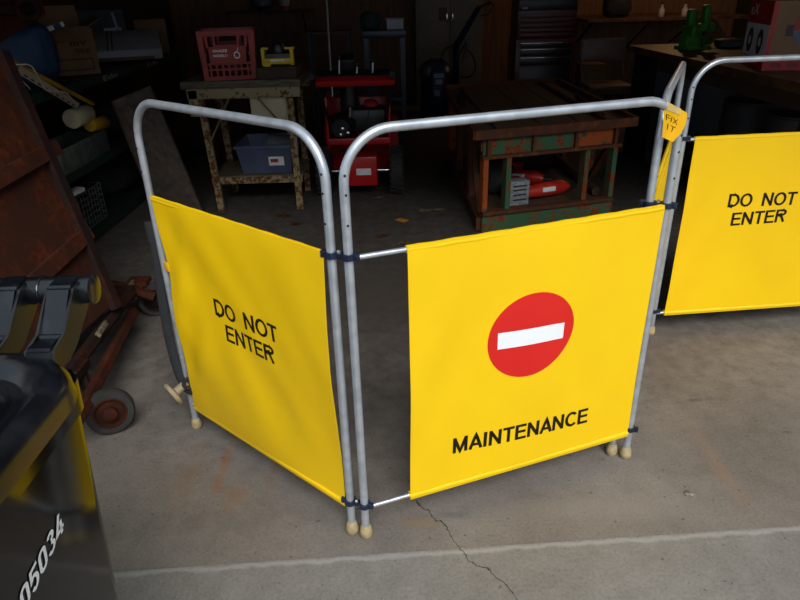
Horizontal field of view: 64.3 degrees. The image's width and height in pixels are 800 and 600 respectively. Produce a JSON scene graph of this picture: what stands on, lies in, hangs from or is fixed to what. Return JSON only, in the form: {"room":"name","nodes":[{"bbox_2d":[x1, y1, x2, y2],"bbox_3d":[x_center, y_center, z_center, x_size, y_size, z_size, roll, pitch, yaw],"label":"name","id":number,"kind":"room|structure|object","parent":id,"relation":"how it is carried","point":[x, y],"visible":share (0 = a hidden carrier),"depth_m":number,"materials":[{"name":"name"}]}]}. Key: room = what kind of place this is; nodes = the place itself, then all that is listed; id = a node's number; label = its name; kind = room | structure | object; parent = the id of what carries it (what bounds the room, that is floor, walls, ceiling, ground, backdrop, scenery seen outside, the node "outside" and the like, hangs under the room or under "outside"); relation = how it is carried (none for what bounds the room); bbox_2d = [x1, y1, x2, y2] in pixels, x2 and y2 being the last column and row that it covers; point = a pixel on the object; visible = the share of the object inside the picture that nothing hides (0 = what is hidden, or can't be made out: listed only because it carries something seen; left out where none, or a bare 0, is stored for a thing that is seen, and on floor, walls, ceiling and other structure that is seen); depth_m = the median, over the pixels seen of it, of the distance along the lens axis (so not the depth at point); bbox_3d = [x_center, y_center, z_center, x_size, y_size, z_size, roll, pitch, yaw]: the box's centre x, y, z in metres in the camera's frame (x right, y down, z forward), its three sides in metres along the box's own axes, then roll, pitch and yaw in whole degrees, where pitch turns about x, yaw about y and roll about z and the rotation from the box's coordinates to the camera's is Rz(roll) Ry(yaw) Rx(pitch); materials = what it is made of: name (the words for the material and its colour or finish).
{"room":"garage workshop","nodes":[
{"label":"garage workshop","id":0,"kind":"room"},
{"bbox_2d":[34,0,185,133],"bbox_3d":[-2.910,-2.172,4.521,0.200,2.700,7.300,-2,26,0],"label":"wall","id":1,"kind":"structure","parent":0,"point":[165,78],"depth_m":6.73,"materials":[{"name":"brown wood"}]},
{"bbox_2d":[71,94,799,571],"bbox_3d":[0.725,-1.003,5.176,10.986,0.150,8.239,-2,26,0],"label":"floor","id":2,"kind":"structure","parent":0,"point":[717,418],"depth_m":2.07,"materials":[{"name":"grey concrete"}]},
{"bbox_2d":[0,0,45,41],"bbox_3d":[-2.183,-0.770,3.051,0.649,1.440,1.442,19,33,36],"label":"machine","id":3,"kind":"object","parent":2,"relation":"on","point":[15,15],"visible":1,"depth_m":3.05,"materials":[{"name":"red metal"}]},
{"bbox_2d":[16,64,79,107],"bbox_3d":[-1.743,-1.043,3.150,0.061,0.307,0.794,-6,26,-9],"label":"rail","id":4,"kind":"object","parent":3,"relation":"attached to","point":[23,72],"visible":0.84,"depth_m":3.10,"materials":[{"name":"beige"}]},
{"bbox_2d":[14,60,94,105],"bbox_3d":[-1.766,-1.107,3.284,0.022,0.345,0.945,-5,26,-6],"label":"yellow rule","id":5,"kind":"object","parent":3,"relation":"attached to","point":[41,76],"visible":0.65,"depth_m":3.26,"materials":[{"name":"yellow wood"}]},
{"bbox_2d":[0,50,169,433],"bbox_3d":[-1.622,-0.108,1.988,1.439,1.161,1.596,-2,26,0],"label":"cart","id":6,"kind":"object","parent":2,"relation":"on","point":[44,230],"visible":0.74,"depth_m":2.23,"materials":[{"name":"metal"}]},
{"bbox_2d":[26,50,200,241],"bbox_3d":[-2.186,-1.143,4.433,0.712,0.876,2.780,-2,26,0],"label":"shelving","id":7,"kind":"object","parent":2,"relation":"on","point":[121,204],"visible":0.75,"depth_m":4.29,"materials":[{"name":"black metal"}]},
{"bbox_2d":[0,21,59,86],"bbox_3d":[-2.111,-1.362,3.471,0.443,0.360,0.367,-16,29,-26],"label":"bag","id":8,"kind":"object","parent":7,"relation":"on","point":[34,45],"visible":0.56,"depth_m":3.39,"materials":[{"name":"plastic"}]},
{"bbox_2d":[37,5,101,76],"bbox_3d":[-2.052,-1.620,3.964,0.358,0.389,0.421,-19,31,-31],"label":"cardboard box","id":9,"kind":"object","parent":7,"relation":"on","point":[75,43],"visible":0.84,"depth_m":3.91,"materials":[{"name":"brown cardboard"}]},
{"bbox_2d":[47,21,64,30],"bbox_3d":[-2.034,-1.585,3.707,0.149,0.065,0.037,-14,29,-23],"label":"tube","id":10,"kind":"object","parent":9,"relation":"on","point":[58,25],"visible":0.74,"depth_m":3.70,"materials":[{"name":"white paper"}]},
{"bbox_2d":[49,129,109,175],"bbox_3d":[-1.954,-0.871,3.734,0.235,0.130,0.625,-2,26,0],"label":"wooden box","id":11,"kind":"object","parent":7,"relation":"on","point":[79,147],"visible":0.53,"depth_m":3.80,"materials":[{"name":"wood"}]},
{"bbox_2d":[62,103,94,128],"bbox_3d":[-1.900,-1.095,3.776,0.112,0.114,0.218,-2,26,0],"label":"reel","id":12,"kind":"object","parent":11,"relation":"on","point":[74,118],"visible":0.95,"depth_m":3.69,"materials":[{"name":"plastic"}]},
{"bbox_2d":[83,115,109,131],"bbox_3d":[-1.870,-1.094,3.936,0.080,0.098,0.230,-2,26,0],"label":"reel","id":13,"kind":"object","parent":11,"relation":"on","point":[99,122],"visible":0.92,"depth_m":3.87,"materials":[{"name":"yellow plastic"}]},
{"bbox_2d":[75,182,107,228],"bbox_3d":[-1.974,-0.510,3.755,0.224,0.220,0.564,-2,26,0],"label":"wire basket","id":14,"kind":"object","parent":7,"relation":"on","point":[87,199],"visible":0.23,"depth_m":3.89,"materials":[{"name":"grey metal"}]},
{"bbox_2d":[71,186,84,195],"bbox_3d":[-1.896,-0.582,3.587,0.070,0.050,0.260,8,28,19],"label":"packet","id":15,"kind":"object","parent":14,"relation":"on","point":[76,190],"visible":0.38,"depth_m":3.64,"materials":[{"name":"white paper"}]},
{"bbox_2d":[76,9,126,31],"bbox_3d":[-2.358,-2.128,5.072,0.340,0.340,0.164,-11,28,-18],"label":"carton","id":16,"kind":"object","parent":7,"relation":"on","point":[112,19],"visible":0.37,"depth_m":4.97,"materials":[{"name":"black cardboard"}]},
{"bbox_2d":[82,95,122,133],"bbox_3d":[-2.087,-1.326,4.554,0.306,0.234,0.518,-2,26,0],"label":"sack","id":17,"kind":"object","parent":7,"relation":"on","point":[103,105],"visible":0.33,"depth_m":4.39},
{"bbox_2d":[92,29,162,61],"bbox_3d":[-2.088,-1.871,4.671,0.620,0.179,0.503,-11,28,-18],"label":"carton","id":18,"kind":"object","parent":7,"relation":"on","point":[124,45],"visible":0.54,"depth_m":4.58,"materials":[{"name":"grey cardboard"}]},
{"bbox_2d":[133,18,169,52],"bbox_3d":[-2.039,-2.171,5.235,0.240,0.260,0.160,-9,27,-15],"label":"carton","id":19,"kind":"object","parent":7,"relation":"on","point":[159,24],"visible":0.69,"depth_m":5.15,"materials":[{"name":"brown cardboard"}]},
{"bbox_2d":[111,85,203,210],"bbox_3d":[-1.513,-0.923,4.001,0.392,0.824,0.174,-2,26,0],"label":"leaning board","id":20,"kind":"object","parent":2,"relation":"on","point":[170,179],"visible":0.68,"depth_m":3.97,"materials":[{"name":"brown wood"}]},
{"bbox_2d":[180,69,310,210],"bbox_3d":[-0.975,-1.083,4.312,0.740,0.835,0.520,-2,26,0],"label":"work table","id":21,"kind":"object","parent":2,"relation":"on","point":[273,98],"visible":0.87,"depth_m":4.05,"materials":[{"name":"beige paint"}]},
{"bbox_2d":[195,27,256,80],"bbox_3d":[-1.077,-1.556,4.012,0.339,0.283,0.340,-6,26,-9],"label":"crate","id":22,"kind":"object","parent":21,"relation":"on","point":[222,53],"visible":0.96,"depth_m":3.88,"materials":[{"name":"red plastic"}]},
{"bbox_2d":[208,53,248,75],"bbox_3d":[-1.088,-1.512,4.034,0.256,0.161,0.243,-2,26,0],"label":"contents","id":23,"kind":"object","parent":22,"relation":"in","point":[237,65],"visible":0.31,"depth_m":3.96,"materials":[{"name":"black"}]},
{"bbox_2d":[218,158,310,177],"bbox_3d":[-0.945,-0.916,4.405,0.600,0.012,0.440,-2,26,0],"label":"shelf","id":24,"kind":"object","parent":21,"relation":"attached to","point":[232,168],"depth_m":4.26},
{"bbox_2d":[233,133,299,173],"bbox_3d":[-0.887,-1.004,4.351,0.396,0.190,0.407,-2,26,0],"label":"tote","id":25,"kind":"object","parent":21,"relation":"on","point":[255,156],"visible":0.72,"depth_m":4.20,"materials":[{"name":"blue plastic"}]},
{"bbox_2d":[267,133,290,144],"bbox_3d":[-0.830,-1.097,4.373,0.165,0.082,0.125,-4,26,-5],"label":"carton","id":26,"kind":"object","parent":25,"relation":"in","point":[272,139],"visible":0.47,"depth_m":4.33,"materials":[{"name":"cardboard"}]},
{"bbox_2d":[256,62,301,78],"bbox_3d":[-0.762,-1.459,4.041,0.245,0.068,0.280,-2,26,0],"label":"wood block","id":27,"kind":"object","parent":21,"relation":"on","point":[276,71],"visible":0.89,"depth_m":3.92,"materials":[{"name":"brown wood"}]},
{"bbox_2d":[260,42,294,66],"bbox_3d":[-0.753,-1.527,3.952,0.204,0.135,0.110,-2,26,0],"label":"charger","id":28,"kind":"object","parent":27,"relation":"on","point":[277,55],"visible":1,"depth_m":3.92,"materials":[{"name":"yellow plastic"}]},
{"bbox_2d":[277,213,289,216],"bbox_3d":[-0.753,-0.555,4.160,0.086,0.006,0.106,18,32,35],"label":"fallen leaf","id":29,"kind":"object","parent":2,"relation":"on","point":[285,214],"visible":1,"depth_m":4.15,"materials":[{"name":"brown plant"}]},
{"bbox_2d":[288,221,301,224],"bbox_3d":[-0.662,-0.482,4.007,0.097,0.005,0.077,-2,26,0],"label":"fallen leaf","id":30,"kind":"object","parent":2,"relation":"on","point":[291,223],"visible":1,"depth_m":4.00,"materials":[{"name":"brown plant"}]},
{"bbox_2d":[306,29,351,144],"bbox_3d":[-0.617,-1.952,5.884,0.382,0.995,0.325,-2,26,0],"label":"metal rack","id":31,"kind":"object","parent":2,"relation":"on","point":[347,32],"visible":0.57,"depth_m":5.78,"materials":[{"name":"black metal"}]},
{"bbox_2d":[314,87,339,93],"bbox_3d":[-0.616,-1.947,5.886,0.362,0.020,0.300,-2,26,0],"label":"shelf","id":32,"kind":"object","parent":31,"relation":"attached to","point":[322,89],"depth_m":5.81,"materials":[{"name":"black metal"}]},
{"bbox_2d":[325,0,332,96],"bbox_3d":[-0.597,-1.931,5.503,0.018,1.296,0.352,-3,26,-3],"label":"rod","id":33,"kind":"object","parent":2,"relation":"on","point":[326,1],"visible":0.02,"depth_m":5.44,"materials":[{"name":"grey metal"}]},
{"bbox_2d":[308,54,403,195],"bbox_3d":[-0.289,-1.248,4.477,0.610,0.961,1.053,-2,26,0],"label":"snow blower","id":34,"kind":"object","parent":2,"relation":"on","point":[347,116],"visible":0.89,"depth_m":4.38,"materials":[{"name":"red metal"}]},
{"bbox_2d":[375,233,388,236],"bbox_3d":[-0.103,-0.385,3.778,0.097,0.005,0.076,-2,26,0],"label":"fallen leaf","id":35,"kind":"object","parent":2,"relation":"on","point":[377,235],"visible":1,"depth_m":3.77,"materials":[{"name":"brown plant"}]},
{"bbox_2d":[362,28,406,150],"bbox_3d":[-0.123,-1.861,5.657,0.366,1.009,0.340,-2,26,0],"label":"stand","id":36,"kind":"object","parent":2,"relation":"on","point":[381,32],"visible":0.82,"depth_m":5.40,"materials":[{"name":"grey metal"}]},
{"bbox_2d":[360,11,380,29],"bbox_3d":[-0.248,-2.365,5.377,0.177,0.147,0.206,-2,26,0],"label":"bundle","id":37,"kind":"object","parent":36,"relation":"on","point":[369,20],"visible":0.99,"depth_m":5.30,"materials":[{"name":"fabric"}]},
{"bbox_2d":[371,93,401,100],"bbox_3d":[-0.121,-1.812,5.681,0.306,0.030,0.300,-2,26,0],"label":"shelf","id":38,"kind":"object","parent":36,"relation":"attached to","point":[395,96],"depth_m":5.65,"materials":[{"name":"metal"}]},
{"bbox_2d":[385,17,404,28],"bbox_3d":[-0.042,-2.336,5.370,0.160,0.086,0.130,-2,26,0],"label":"box","id":39,"kind":"object","parent":36,"relation":"on","point":[393,22],"visible":1,"depth_m":5.32,"materials":[{"name":"grey plastic"}]},
{"bbox_2d":[395,218,408,221],"bbox_3d":[0.013,-0.506,4.019,0.070,0.011,0.055,18,32,34],"label":"fallen leaf","id":40,"kind":"object","parent":2,"relation":"on","point":[398,219],"visible":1,"depth_m":4.02,"materials":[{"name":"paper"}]},
{"bbox_2d":[398,240,411,244],"bbox_3d":[0.034,-0.334,3.665,0.098,0.005,0.075,-22,33,-36],"label":"fallen leaf","id":41,"kind":"object","parent":2,"relation":"on","point":[406,242],"visible":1,"depth_m":3.65,"materials":[{"name":"brown plant"}]},
{"bbox_2d":[417,208,430,211],"bbox_3d":[0.154,-0.591,4.184,0.095,0.006,0.096,-2,26,0],"label":"fallen leaf","id":42,"kind":"object","parent":2,"relation":"on","point":[420,210],"visible":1,"depth_m":4.17,"materials":[{"name":"brown plant"}]},
{"bbox_2d":[419,58,452,118],"bbox_3d":[0.380,-2.178,6.666,0.350,0.666,0.358,-2,26,0],"label":"air compressor","id":43,"kind":"object","parent":2,"relation":"on","point":[434,73],"visible":0.71,"depth_m":6.51,"materials":[{"name":"black metal"}]},
{"bbox_2d":[430,208,445,210],"bbox_3d":[0.252,-0.596,4.188,0.111,0.005,0.068,-2,26,0],"label":"fallen leaf","id":44,"kind":"object","parent":2,"relation":"on","point":[435,209],"visible":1,"depth_m":4.19,"materials":[{"name":"brown plant"}]},
{"bbox_2d":[414,0,483,104],"bbox_3d":[0.582,-3.368,7.739,0.801,1.850,0.492,-2,26,0],"label":"tall cabinet","id":45,"kind":"object","parent":2,"relation":"on","point":[437,23],"visible":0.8,"depth_m":7.58,"materials":[{"name":"grey metal"}]},
{"bbox_2d":[439,8,446,20],"bbox_3d":[0.503,-3.361,7.479,0.100,0.140,0.002,-2,26,0],"label":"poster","id":46,"kind":"object","parent":45,"relation":"attached to","point":[442,11],"depth_m":7.48,"materials":[{"name":"paper"}]},
{"bbox_2d":[133,54,799,538],"bbox_3d":[0.626,-0.128,1.996,2.732,1.080,0.703,-10,27,-16],"label":"barrier","id":47,"kind":"object","parent":2,"relation":"on","point":[528,344],"visible":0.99,"depth_m":1.67,"materials":[{"name":"fabric"}]},
{"bbox_2d":[662,102,686,141],"bbox_3d":[0.639,-0.416,1.486,0.054,0.094,0.013,8,28,19],"label":"tag","id":48,"kind":"object","parent":47,"relation":"attached to","point":[674,118],"visible":1,"depth_m":1.49,"materials":[{"name":"yellow paper"}]},
{"bbox_2d":[440,0,493,116],"bbox_3d":[0.719,-2.670,7.053,0.655,1.163,0.500,-2,26,0],"label":"engine hoist","id":49,"kind":"object","parent":2,"relation":"on","point":[461,36],"visible":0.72,"depth_m":7.14,"materials":[{"name":"black metal"}]},
{"bbox_2d":[442,77,638,231],"bbox_3d":[0.877,-1.129,4.560,1.006,0.610,2.122,-2,26,-1],"label":"work table","id":50,"kind":"object","parent":2,"relation":"on","point":[587,132],"visible":0.93,"depth_m":3.87,"materials":[{"name":"green paint"}]},
{"bbox_2d":[479,158,502,194],"bbox_3d":[0.612,-0.811,4.135,0.212,0.215,0.246,-2,26,0],"label":"tire","id":51,"kind":"object","parent":50,"relation":"on","point":[495,165],"visible":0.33,"depth_m":4.04,"materials":[{"name":"rubber"}]},
{"bbox_2d":[510,177,529,205],"bbox_3d":[0.719,-0.666,3.908,0.125,0.150,0.081,-8,27,-14],"label":"printed box","id":52,"kind":"object","parent":50,"relation":"on","point":[519,190],"visible":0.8,"depth_m":3.87,"materials":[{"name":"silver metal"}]},
{"bbox_2d":[511,161,553,183],"bbox_3d":[0.872,-0.867,4.348,0.416,0.103,0.296,12,29,26],"label":"tool","id":53,"kind":"object","parent":50,"relation":"on","point":[517,169],"visible":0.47,"depth_m":4.21,"materials":[{"name":"red metal"}]},
{"bbox_2d":[511,176,577,197],"bbox_3d":[0.900,-0.738,4.083,0.416,0.103,0.296,-11,28,-18],"label":"fire extinguisher","id":54,"kind":"object","parent":50,"relation":"on","point":[554,187],"visible":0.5,"depth_m":3.96,"materials":[{"name":"red metal"}]},
{"bbox_2d":[553,153,599,195],"bbox_3d":[1.200,-0.968,4.601,0.056,0.053,1.291,-3,26,-3],"label":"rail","id":55,"kind":"object","parent":50,"relation":"on","point":[592,188],"visible":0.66,"depth_m":4.41,"materials":[{"name":"brown wood"}]},
{"bbox_2d":[507,37,576,83],"bbox_3d":[1.508,-2.405,6.891,0.620,0.820,0.483,-2,26,0],"label":"base cabinet","id":56,"kind":"object","parent":2,"relation":"on","point":[547,57],"visible":0.53,"depth_m":6.60,"materials":[{"name":"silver metal"}]},
{"bbox_2d":[510,0,577,38],"bbox_3d":[1.493,-2.963,6.623,0.600,0.420,0.443,-2,26,0],"label":"tool chest","id":57,"kind":"object","parent":56,"relation":"on","point":[530,19],"visible":1,"depth_m":6.45,"materials":[{"name":"metal"}]},
{"bbox_2d":[574,61,606,98],"bbox_3d":[2.041,-2.268,6.878,0.260,0.560,0.260,-2,26,0],"label":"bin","id":58,"kind":"object","parent":2,"relation":"on","point":[596,70],"visible":0.48,"depth_m":6.70,"materials":[{"name":"brown cardboard"}]},
{"bbox_2d":[579,37,630,110],"bbox_3d":[1.973,-2.046,6.116,0.445,0.850,0.516,0,26,3],"label":"folding chair","id":59,"kind":"object","parent":2,"relation":"on","point":[602,49],"visible":0.77,"depth_m":6.14,"materials":[{"name":"brown plastic"}]},
{"bbox_2d":[684,491,694,495],"bbox_3d":[0.827,0.553,1.818,0.030,0.014,0.020,-2,26,0],"label":"pebble","id":60,"kind":"object","parent":2,"relation":"on","point":[687,493],"visible":1,"depth_m":1.81,"materials":[{"name":"white stone"}]},
{"bbox_2d":[623,38,799,168],"bbox_3d":[2.391,-1.141,4.140,1.019,0.928,2.747,-2,26,0],"label":"workbench","id":61,"kind":"object","parent":2,"relation":"on","point":[654,66],"depth_m":4.77,"materials":[{"name":"brown wood"}]},
{"bbox_2d":[674,4,715,49],"bbox_3d":[2.223,-2.003,4.667,0.290,0.301,0.216,-8,27,-13],"label":"bench vise","id":62,"kind":"object","parent":61,"relation":"on","point":[690,39],"visible":1,"depth_m":4.67,"materials":[{"name":"green paint"}]},
{"bbox_2d":[717,95,783,135],"bbox_3d":[2.334,-1.120,4.272,0.370,0.438,0.370,-2,26,0],"label":"drum","id":63,"kind":"object","parent":61,"relation":"on","point":[742,114],"visible":0.48,"depth_m":4.12,"materials":[{"name":"black metal"}]},
{"bbox_2d":[741,0,799,70],"bbox_3d":[2.260,-1.504,3.590,0.463,0.350,0.389,3,26,9],"label":"carton","id":64,"kind":"object","parent":61,"relation":"on","point":[773,26],"visible":0.98,"depth_m":3.48,"materials":[{"name":"red cardboard"}]},
{"bbox_2d":[761,108,799,132],"bbox_3d":[2.352,-0.901,3.823,0.370,0.438,0.370,-2,26,0],"label":"drum","id":65,"kind":"object","parent":61,"relation":"on","point":[776,120],"visible":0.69,"depth_m":3.70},
{"bbox_2d":[169,0,736,104],"bbox_3d":[0.670,-3.918,7.889,7.450,2.700,0.200,-2,26,0],"label":"wall","id":66,"kind":"structure","parent":0,"point":[188,16],"depth_m":8.04,"materials":[{"name":"brown wood"}]},
{"bbox_2d":[576,12,748,46],"bbox_3d":[2.981,-3.135,7.587,1.836,0.474,1.094,-2,26,0],"label":"wall shelf","id":67,"kind":"object","parent":66,"relation":"attached to","point":[651,17],"visible":0.54,"depth_m":7.13,"materials":[{"name":"brown wood"}]},
{"bbox_2d":[602,0,631,17],"bbox_3d":[2.457,-3.330,7.194,0.301,0.248,0.209,-2,26,0],"label":"bag","id":68,"kind":"object","parent":67,"relation":"on","point":[611,8],"visible":1,"depth_m":7.13,"materials":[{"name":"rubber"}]},
{"bbox_2d":[658,2,664,16],"bbox_3d":[2.905,-3.222,7.057,0.068,0.152,0.068,-2,26,0],"label":"glass bottle","id":69,"kind":"object","parent":67,"relation":"on","point":[661,11],"visible":0.95,"depth_m":7.04,"materials":[{"name":"beige glass"}]},
{"bbox_2d":[681,1,687,16],"bbox_3d":[3.164,-3.229,7.057,0.068,0.152,0.068,-2,26,0],"label":"glass bottle","id":70,"kind":"object","parent":67,"relation":"on","point":[685,8],"visible":0.94,"depth_m":7.04,"materials":[{"name":"beige glass"}]},
{"bbox_3d":[-1.571,-3.375,7.795,1.006,0.323,0.406,-2,26,0],"label":"shelf","id":71,"kind":"object","parent":66,"relation":"attached to","visible":0},
{"bbox_2d":[250,0,272,10],"bbox_3d":[-1.652,-3.553,7.614,0.280,0.160,0.280,-2,26,0],"label":"round pot","id":72,"kind":"object","parent":71,"relation":"on","point":[259,5],"visible":1,"depth_m":7.53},
{"bbox_2d":[279,0,289,9],"bbox_3d":[-1.377,-3.543,7.601,0.140,0.140,0.138,-2,26,0],"label":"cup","id":73,"kind":"object","parent":71,"relation":"on","point":[284,4],"visible":0.98,"depth_m":7.57,"materials":[{"name":"red"}]},
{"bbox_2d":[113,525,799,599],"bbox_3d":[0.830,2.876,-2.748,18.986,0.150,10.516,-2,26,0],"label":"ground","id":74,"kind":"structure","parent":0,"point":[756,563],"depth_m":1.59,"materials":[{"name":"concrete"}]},
{"bbox_2d":[0,275,118,599],"bbox_3d":[-0.683,0.574,0.737,0.644,0.989,0.808,-2,26,0],"label":"wheelie bin","id":75,"kind":"object","parent":74,"relation":"on","point":[54,546],"visible":1,"depth_m":0.75,"materials":[{"name":"black plastic"}]},
{"bbox_2d":[730,0,751,95],"bbox_3d":[4.338,-2.367,4.521,0.200,2.700,7.300,-2,26,0],"label":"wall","id":76,"kind":"structure","parent":0,"point":[739,27],"depth_m":7.85,"materials":[{"name":"brown wood"}]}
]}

